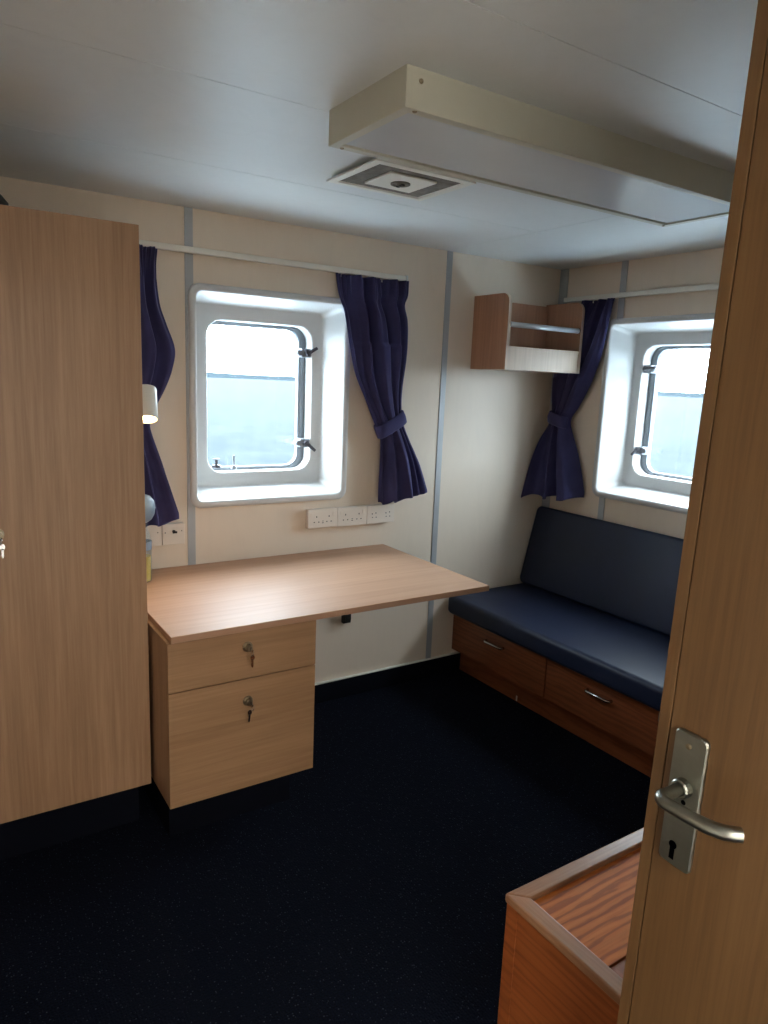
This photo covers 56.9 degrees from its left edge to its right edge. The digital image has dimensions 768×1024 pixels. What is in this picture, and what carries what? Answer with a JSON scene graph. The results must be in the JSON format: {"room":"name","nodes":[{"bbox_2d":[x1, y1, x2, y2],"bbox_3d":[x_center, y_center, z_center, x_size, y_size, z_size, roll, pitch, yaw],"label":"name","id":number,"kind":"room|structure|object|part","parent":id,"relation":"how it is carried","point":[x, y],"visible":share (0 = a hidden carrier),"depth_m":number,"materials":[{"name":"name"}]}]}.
{"room":"ship cabin","nodes":[
{"label":"ship cabin","id":0,"kind":"room"},
{"bbox_2d":[0,176,560,682],"bbox_3d":[-0.479,-0.158,3.170,3.600,2.295,0.250,-5,13,-33],"label":"wall","id":1,"kind":"structure","parent":0,"point":[495,421],"depth_m":3.33,"materials":[{"name":"beige paint"}]},
{"bbox_2d":[146,525,161,545],"bbox_3d":[-0.917,0.092,2.763,0.092,0.084,0.030,-5,13,-33],"label":"wall outlet","id":2,"kind":"object","parent":1,"relation":"attached to","point":[153,532],"visible":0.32,"depth_m":2.76,"materials":[{"name":"plastic"}]},
{"bbox_2d":[162,522,184,544],"bbox_3d":[-0.836,0.087,2.807,0.088,0.084,0.044,-5,13,-33],"label":"switch","id":3,"kind":"object","parent":1,"relation":"attached to","point":[172,533],"visible":0.83,"depth_m":2.80,"materials":[{"name":"plastic"}]},
{"bbox_2d":[184,207,195,564],"bbox_3d":[-0.770,-0.146,2.826,0.032,2.015,0.004,-5,13,-33],"label":"trim","id":4,"kind":"structure","parent":1,"relation":"attached to","point":[188,212],"depth_m":2.74,"materials":[{"name":"metal"}]},
{"bbox_2d":[188,283,349,507],"bbox_3d":[-0.526,-0.488,3.056,0.715,0.874,0.271,-5,13,-33],"label":"window","id":5,"kind":"structure","parent":1,"relation":"in","point":[317,469],"depth_m":3.11,"materials":[{"name":"white plastic"}]},
{"bbox_3d":[-0.588,-0.508,3.150,0.524,0.680,0.034,-5,13,-33],"label":"frame","id":6,"kind":"part","parent":5,"relation":"part of","materials":[{"name":"grey metal"}]},
{"bbox_3d":[-0.343,-0.303,3.252,0.061,0.053,0.027,-1,11,-19],"label":"latch handle","id":7,"kind":"part","parent":5,"relation":"part of","materials":[{"name":"metal"}]},
{"bbox_3d":[-0.326,-0.719,3.174,0.060,0.043,0.027,-1,11,-19],"label":"latch handle","id":8,"kind":"part","parent":5,"relation":"part of","materials":[{"name":"metal"}]},
{"bbox_2d":[139,239,407,280],"bbox_3d":[-0.447,-1.003,2.834,1.304,0.028,0.038,-5,13,-33],"label":"rail","id":9,"kind":"object","parent":1,"relation":"attached to","point":[158,245],"visible":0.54,"depth_m":2.81,"materials":[{"name":"white metal"}]},
{"bbox_2d":[139,244,178,526],"bbox_3d":[-0.884,-0.434,2.611,0.236,1.059,0.102,-5,13,-33],"label":"curtain","id":10,"kind":"object","parent":9,"relation":"hanging from","point":[157,344],"visible":0.38,"depth_m":2.63,"materials":[{"name":"blue fabric"}]},
{"bbox_2d":[336,273,426,504],"bbox_3d":[-0.002,-0.525,3.183,0.506,1.011,0.100,-3,12,-24],"label":"curtain","id":11,"kind":"object","parent":9,"relation":"hanging from","point":[374,308],"visible":1,"depth_m":3.14,"materials":[{"name":"blue fabric"}]},
{"bbox_2d":[147,544,488,643],"bbox_3d":[-0.319,0.296,2.752,1.243,0.070,0.766,-5,13,-33],"label":"desk","id":12,"kind":"object","parent":1,"relation":"attached to","point":[186,603],"visible":0.9,"depth_m":2.63,"materials":[{"name":"brown wood"}]},
{"bbox_2d":[145,494,154,581],"bbox_3d":[-0.894,0.095,2.603,0.108,0.330,0.108,-5,13,-33],"label":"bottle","id":13,"kind":"object","parent":12,"relation":"on","point":[149,502],"visible":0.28,"depth_m":2.58,"materials":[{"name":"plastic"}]},
{"bbox_2d":[305,507,336,528],"bbox_3d":[-0.280,0.025,3.170,0.146,0.085,0.032,-5,13,-33],"label":"double socket","id":14,"kind":"object","parent":1,"relation":"attached to","point":[316,517],"visible":1,"depth_m":3.15,"materials":[{"name":"plastic"}]},
{"bbox_2d":[341,614,350,623],"bbox_3d":[-0.174,0.479,3.335,0.040,0.092,0.036,-5,13,-33],"label":"wall bracket","id":15,"kind":"object","parent":1,"relation":"attached to","point":[345,618],"visible":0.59,"depth_m":3.33,"materials":[{"name":"black plastic"}]},
{"bbox_2d":[335,505,366,526],"bbox_3d":[-0.152,0.017,3.252,0.155,0.086,0.032,-5,13,-33],"label":"double socket","id":16,"kind":"object","parent":1,"relation":"attached to","point":[346,515],"visible":0.96,"depth_m":3.24,"materials":[{"name":"plastic"}]},
{"bbox_2d":[365,503,394,523],"bbox_3d":[-0.022,0.007,3.337,0.152,0.086,0.030,-5,13,-33],"label":"outlet","id":17,"kind":"object","parent":1,"relation":"attached to","point":[377,513],"visible":0.98,"depth_m":3.32,"materials":[{"name":"plastic"}]},
{"bbox_2d":[314,653,459,703],"bbox_3d":[-0.127,0.840,3.459,1.268,0.096,0.012,-5,13,-33],"label":"baseboard","id":18,"kind":"structure","parent":1,"relation":"attached to","point":[337,689],"depth_m":3.54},
{"bbox_2d":[315,652,458,684],"bbox_3d":[-0.124,0.791,3.448,1.268,0.005,0.015,-5,13,-33],"label":"trim","id":19,"kind":"structure","parent":1,"relation":"attached to","point":[452,653],"depth_m":3.52,"materials":[{"name":"white paint"}]},
{"bbox_2d":[426,251,452,658],"bbox_3d":[0.270,-0.229,3.497,0.032,2.015,0.004,-5,13,-33],"label":"trim","id":20,"kind":"structure","parent":1,"relation":"attached to","point":[449,253],"depth_m":3.46,"materials":[{"name":"metal"}]},
{"bbox_2d":[470,293,584,373],"bbox_3d":[0.712,-0.872,3.501,0.505,0.346,0.249,-5,13,-33],"label":"wall shelf","id":21,"kind":"object","parent":1,"relation":"attached to","point":[507,335],"visible":1,"depth_m":3.45,"materials":[{"name":"brown wood"}]},
{"bbox_3d":[0.508,-0.855,3.369,0.018,0.346,0.249,-5,13,-33],"label":"panel","id":22,"kind":"part","parent":21,"relation":"part of","materials":[{"name":"brown wood"}]},
{"bbox_3d":[0.648,-0.887,3.598,0.469,0.336,0.016,-5,13,-33],"label":"panel","id":23,"kind":"part","parent":21,"relation":"part of","materials":[{"name":"brown wood"}]},
{"bbox_3d":[0.705,-0.711,3.532,0.469,0.018,0.215,-5,13,-33],"label":"panel","id":24,"kind":"part","parent":21,"relation":"part of","materials":[{"name":"brown wood"}]},
{"bbox_3d":[0.770,-0.735,3.429,0.469,0.108,0.017,-5,13,-33],"label":"panel","id":25,"kind":"part","parent":21,"relation":"part of","materials":[{"name":"white wood"}]},
{"bbox_3d":[0.773,-0.885,3.404,0.469,0.025,0.025,-5,13,-33],"label":"rail","id":26,"kind":"part","parent":21,"relation":"part of","materials":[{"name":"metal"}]},
{"bbox_3d":[0.916,-0.888,3.633,0.018,0.346,0.249,-5,13,-33],"label":"panel","id":27,"kind":"part","parent":21,"relation":"part of","materials":[{"name":"brown wood"}]},
{"bbox_2d":[0,669,650,1023],"bbox_3d":[0.319,1.228,1.968,3.250,0.080,3.080,-5,13,-33],"label":"floor","id":28,"kind":"structure","parent":0,"point":[375,892],"depth_m":2.16,"materials":[{"name":"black carpet"}]},
{"bbox_2d":[0,204,150,860],"bbox_3d":[-1.268,0.109,2.167,0.915,1.918,0.629,-5,13,-33],"label":"wardrobe","id":29,"kind":"object","parent":28,"relation":"on","point":[75,748],"visible":1,"depth_m":2.06,"materials":[{"name":"brown wood"}]},
{"bbox_2d":[0,194,8,205],"bbox_3d":[-1.183,-0.846,1.892,0.328,0.066,0.300,-5,13,-33],"label":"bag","id":30,"kind":"object","parent":29,"relation":"on","point":[3,201],"visible":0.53,"depth_m":1.94,"materials":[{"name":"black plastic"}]},
{"bbox_2d":[142,384,157,423],"bbox_3d":[-0.820,-0.362,2.374,0.128,0.132,0.110,-5,13,-33],"label":"reading lamp","id":31,"kind":"object","parent":29,"relation":"attached to","point":[150,408],"visible":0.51,"depth_m":2.37,"materials":[{"name":"white paint"}]},
{"bbox_3d":[-0.795,-0.321,2.376,0.058,0.030,0.053,-5,13,-33],"label":"bulb","id":32,"kind":"part","parent":31,"relation":"part of","materials":[{"name":"white"}]},
{"bbox_2d":[143,619,315,836],"bbox_3d":[-0.632,0.669,2.576,0.496,0.718,0.751,-5,13,-33],"label":"drawer pedestal","id":33,"kind":"object","parent":28,"relation":"on","point":[232,715],"visible":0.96,"depth_m":2.28,"materials":[{"name":"brown wood"}]},
{"bbox_3d":[-0.453,0.718,2.304,0.496,0.380,0.018,-5,13,-33],"label":"drawer","id":34,"kind":"part","parent":33,"relation":"part of","materials":[{"name":"brown wood"}]},
{"bbox_3d":[-0.442,0.452,2.254,0.496,0.156,0.018,-5,13,-33],"label":"drawer","id":35,"kind":"part","parent":33,"relation":"part of","materials":[{"name":"brown wood"}]},
{"bbox_2d":[448,506,683,777],"bbox_3d":[0.977,0.529,3.275,0.652,0.864,1.397,-5,13,-33],"label":"sofa","id":36,"kind":"object","parent":28,"relation":"on","point":[582,643],"visible":0.66,"depth_m":3.29,"materials":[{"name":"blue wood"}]},
{"bbox_3d":[0.531,0.646,3.452,0.029,0.014,0.138,-5,13,-33],"label":"handle","id":37,"kind":"part","parent":36,"relation":"part of","materials":[{"name":"silver metal"}]},
{"bbox_3d":[0.550,0.683,3.467,0.016,0.200,0.666,-5,13,-33],"label":"drawer","id":38,"kind":"part","parent":36,"relation":"part of","materials":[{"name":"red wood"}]},
{"bbox_2d":[448,583,669,711],"bbox_3d":[0.954,0.574,3.269,0.600,0.104,1.396,-5,13,-33],"label":"seat cushion","id":39,"kind":"object","parent":36,"relation":"on","point":[627,656],"depth_m":3.18,"materials":[{"name":"blue leather"}]},
{"bbox_3d":[0.880,0.760,2.924,0.029,0.014,0.138,-5,13,-33],"label":"handle","id":40,"kind":"part","parent":36,"relation":"part of","materials":[{"name":"silver metal"}]},
{"bbox_3d":[0.916,0.802,2.914,0.016,0.200,0.669,-5,13,-33],"label":"drawer","id":41,"kind":"part","parent":36,"relation":"part of","materials":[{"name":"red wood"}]},
{"bbox_2d":[520,506,683,635],"bbox_3d":[1.196,0.300,3.369,0.152,0.430,1.394,-5,13,-33],"label":"cushion","id":42,"kind":"object","parent":36,"relation":"on","point":[622,573],"depth_m":3.47,"materials":[{"name":"blue leather"}]},
{"bbox_2d":[497,828,643,1023],"bbox_3d":[0.845,1.091,1.236,0.741,0.500,1.096,-5,13,-33],"label":"wooden chest","id":43,"kind":"object","parent":28,"relation":"on","point":[567,929],"visible":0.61,"depth_m":1.40,"materials":[{"name":"orange wood"}]},
{"bbox_3d":[0.250,1.033,1.474,0.003,0.480,0.030,-5,13,-33],"label":"corner post","id":44,"kind":"part","parent":43,"relation":"part of","materials":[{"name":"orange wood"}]},
{"bbox_3d":[0.627,0.787,1.535,0.667,0.008,0.188,-5,13,-33],"label":"panel","id":45,"kind":"part","parent":43,"relation":"part of","materials":[{"name":"orange wood"}]},
{"bbox_3d":[0.906,0.879,1.115,0.667,0.005,0.832,-5,13,-33],"label":"panel","id":46,"kind":"part","parent":43,"relation":"part of","materials":[{"name":"orange wood"}]},
{"bbox_2d":[0,0,757,269],"bbox_3d":[0.406,-0.913,1.566,3.250,0.050,3.080,-5,13,-33],"label":"ceiling","id":47,"kind":"structure","parent":0,"point":[220,106],"depth_m":1.51,"materials":[{"name":"white paint"}]},
{"bbox_2d":[327,158,475,200],"bbox_3d":[0.050,-0.992,2.127,0.350,0.029,0.284,-5,13,-33],"label":"ceiling vent","id":48,"kind":"object","parent":47,"relation":"in","point":[378,175],"visible":0.99,"depth_m":2.10,"materials":[{"name":"white metal"}]},
{"bbox_3d":[0.049,-0.983,2.128,0.060,0.006,0.060,-5,13,-33],"label":"adjuster knob","id":49,"kind":"part","parent":48,"relation":"part of","materials":[{"name":"grey metal"}]},
{"bbox_3d":[0.050,-0.989,2.127,0.166,0.007,0.146,-5,13,-33],"label":"plate","id":50,"kind":"part","parent":48,"relation":"part of","materials":[{"name":"white paint"}]},
{"bbox_2d":[329,64,733,226],"bbox_3d":[0.479,-0.894,1.834,1.240,0.080,0.315,-5,13,-33],"label":"ceiling light","id":51,"kind":"object","parent":47,"relation":"attached to","point":[413,116],"visible":0.91,"depth_m":1.66,"materials":[{"name":"cream metal"},{"name":"white translucent plastic diffuser"}]},
{"bbox_2d":[346,113,729,222],"bbox_3d":[0.478,-0.866,1.839,1.190,0.008,0.262,-5,13,-33],"label":"diffuser","id":52,"kind":"object","parent":51,"relation":"attached to","point":[416,139],"depth_m":1.76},
{"bbox_2d":[549,247,723,538],"bbox_3d":[1.857,0.031,2.669,0.250,2.295,3.180,-5,13,-33],"label":"wall","id":53,"kind":"structure","parent":0,"point":[702,267],"depth_m":3.37,"materials":[{"name":"beige paint"}]},
{"bbox_2d":[542,269,568,507],"bbox_3d":[0.903,-0.275,3.875,0.004,2.015,0.056,-5,13,-33],"label":"trim","id":54,"kind":"structure","parent":53,"relation":"attached to","point":[564,277],"depth_m":3.71,"materials":[{"name":"metal"}]},
{"bbox_2d":[597,497,604,519],"bbox_3d":[1.089,0.347,3.666,0.004,0.886,0.036,-5,13,-33],"label":"trim","id":55,"kind":"structure","parent":53,"relation":"attached to","point":[601,506],"depth_m":3.60,"materials":[{"name":"metal"}]},
{"bbox_2d":[617,260,628,318],"bbox_3d":[1.146,-1.060,3.401,0.004,0.279,0.036,-5,13,-33],"label":"trim","id":56,"kind":"structure","parent":53,"relation":"attached to","point":[624,271],"depth_m":3.40,"materials":[{"name":"metal"}]},
{"bbox_2d":[564,283,718,302],"bbox_3d":[1.280,-0.990,3.172,0.036,0.023,1.232,-5,13,-33],"label":"rail","id":57,"kind":"object","parent":53,"relation":"attached to","point":[714,286],"visible":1,"depth_m":3.25,"materials":[{"name":"white metal"}]},
{"bbox_2d":[521,298,614,500],"bbox_3d":[0.953,-0.557,3.641,0.420,1.030,0.127,12,14,42],"label":"curtain","id":58,"kind":"object","parent":57,"relation":"hanging from","point":[554,469],"visible":0.91,"depth_m":3.67,"materials":[{"name":"blue fabric"}]},
{"bbox_2d":[592,313,714,513],"bbox_3d":[1.381,-0.461,3.326,0.271,0.874,0.715,-5,13,-33],"label":"window","id":59,"kind":"structure","parent":53,"relation":"in","point":[635,347],"depth_m":3.53,"materials":[{"name":"white plastic"}]},
{"bbox_3d":[1.264,-0.303,3.567,0.042,0.040,0.028,-5,13,-33],"label":"latch handle","id":60,"kind":"part","parent":59,"relation":"part of","materials":[{"name":"metal"}]},
{"bbox_3d":[1.301,-0.700,3.466,0.027,0.028,0.100,-1,11,-19],"label":"latch handle","id":61,"kind":"part","parent":59,"relation":"part of","materials":[{"name":"metal"}]},
{"bbox_2d":[622,489,688,503],"bbox_3d":[1.325,-0.069,3.373,0.056,0.016,0.450,-5,13,-33],"label":"window sill","id":62,"kind":"structure","parent":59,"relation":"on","point":[636,492],"depth_m":3.39,"materials":[{"name":"white plastic"}]},
{"bbox_3d":[1.477,-0.469,3.388,0.034,0.680,0.524,-5,13,-33],"label":"frame","id":63,"kind":"part","parent":59,"relation":"part of","materials":[{"name":"grey metal"}]},
{"bbox_3d":[1.220,0.468,0.476,3.250,2.195,0.080,-5,13,-33],"label":"wall","id":64,"kind":"structure","parent":0,"visible":0},
{"bbox_2d":[617,0,767,1023],"bbox_3d":[0.566,0.424,0.634,0.108,1.975,0.814,-4,14,-31],"label":"door","id":65,"kind":"structure","parent":64,"relation":"in","point":[697,953],"depth_m":0.87,"materials":[{"name":"brown wood"}]},
{"bbox_3d":[0.393,0.380,0.931,0.006,0.191,0.047,-4,14,-31],"label":"handle plate","id":66,"kind":"part","parent":65,"relation":"part of","materials":[{"name":"silver metal"}]},
{"bbox_3d":[0.391,0.369,0.869,0.062,0.023,0.115,-4,14,-31],"label":"lever","id":67,"kind":"part","parent":65,"relation":"part of","materials":[{"name":"silver metal"}]},
{"label":"outside","id":68,"kind":"structure","parent":0,"visible":0},
{"bbox_2d":[207,377,702,476],"bbox_3d":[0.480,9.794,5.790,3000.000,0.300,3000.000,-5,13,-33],"label":"sea","id":69,"kind":"structure","parent":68,"point":[251,420],"depth_m":162.85,"materials":[{"name":"liquid"}]},
{"bbox_2d":[207,372,703,397],"bbox_3d":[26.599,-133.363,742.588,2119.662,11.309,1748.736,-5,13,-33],"label":"coast","id":70,"kind":"structure","parent":69,"relation":"on","point":[209,374],"depth_m":1374.76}
]}

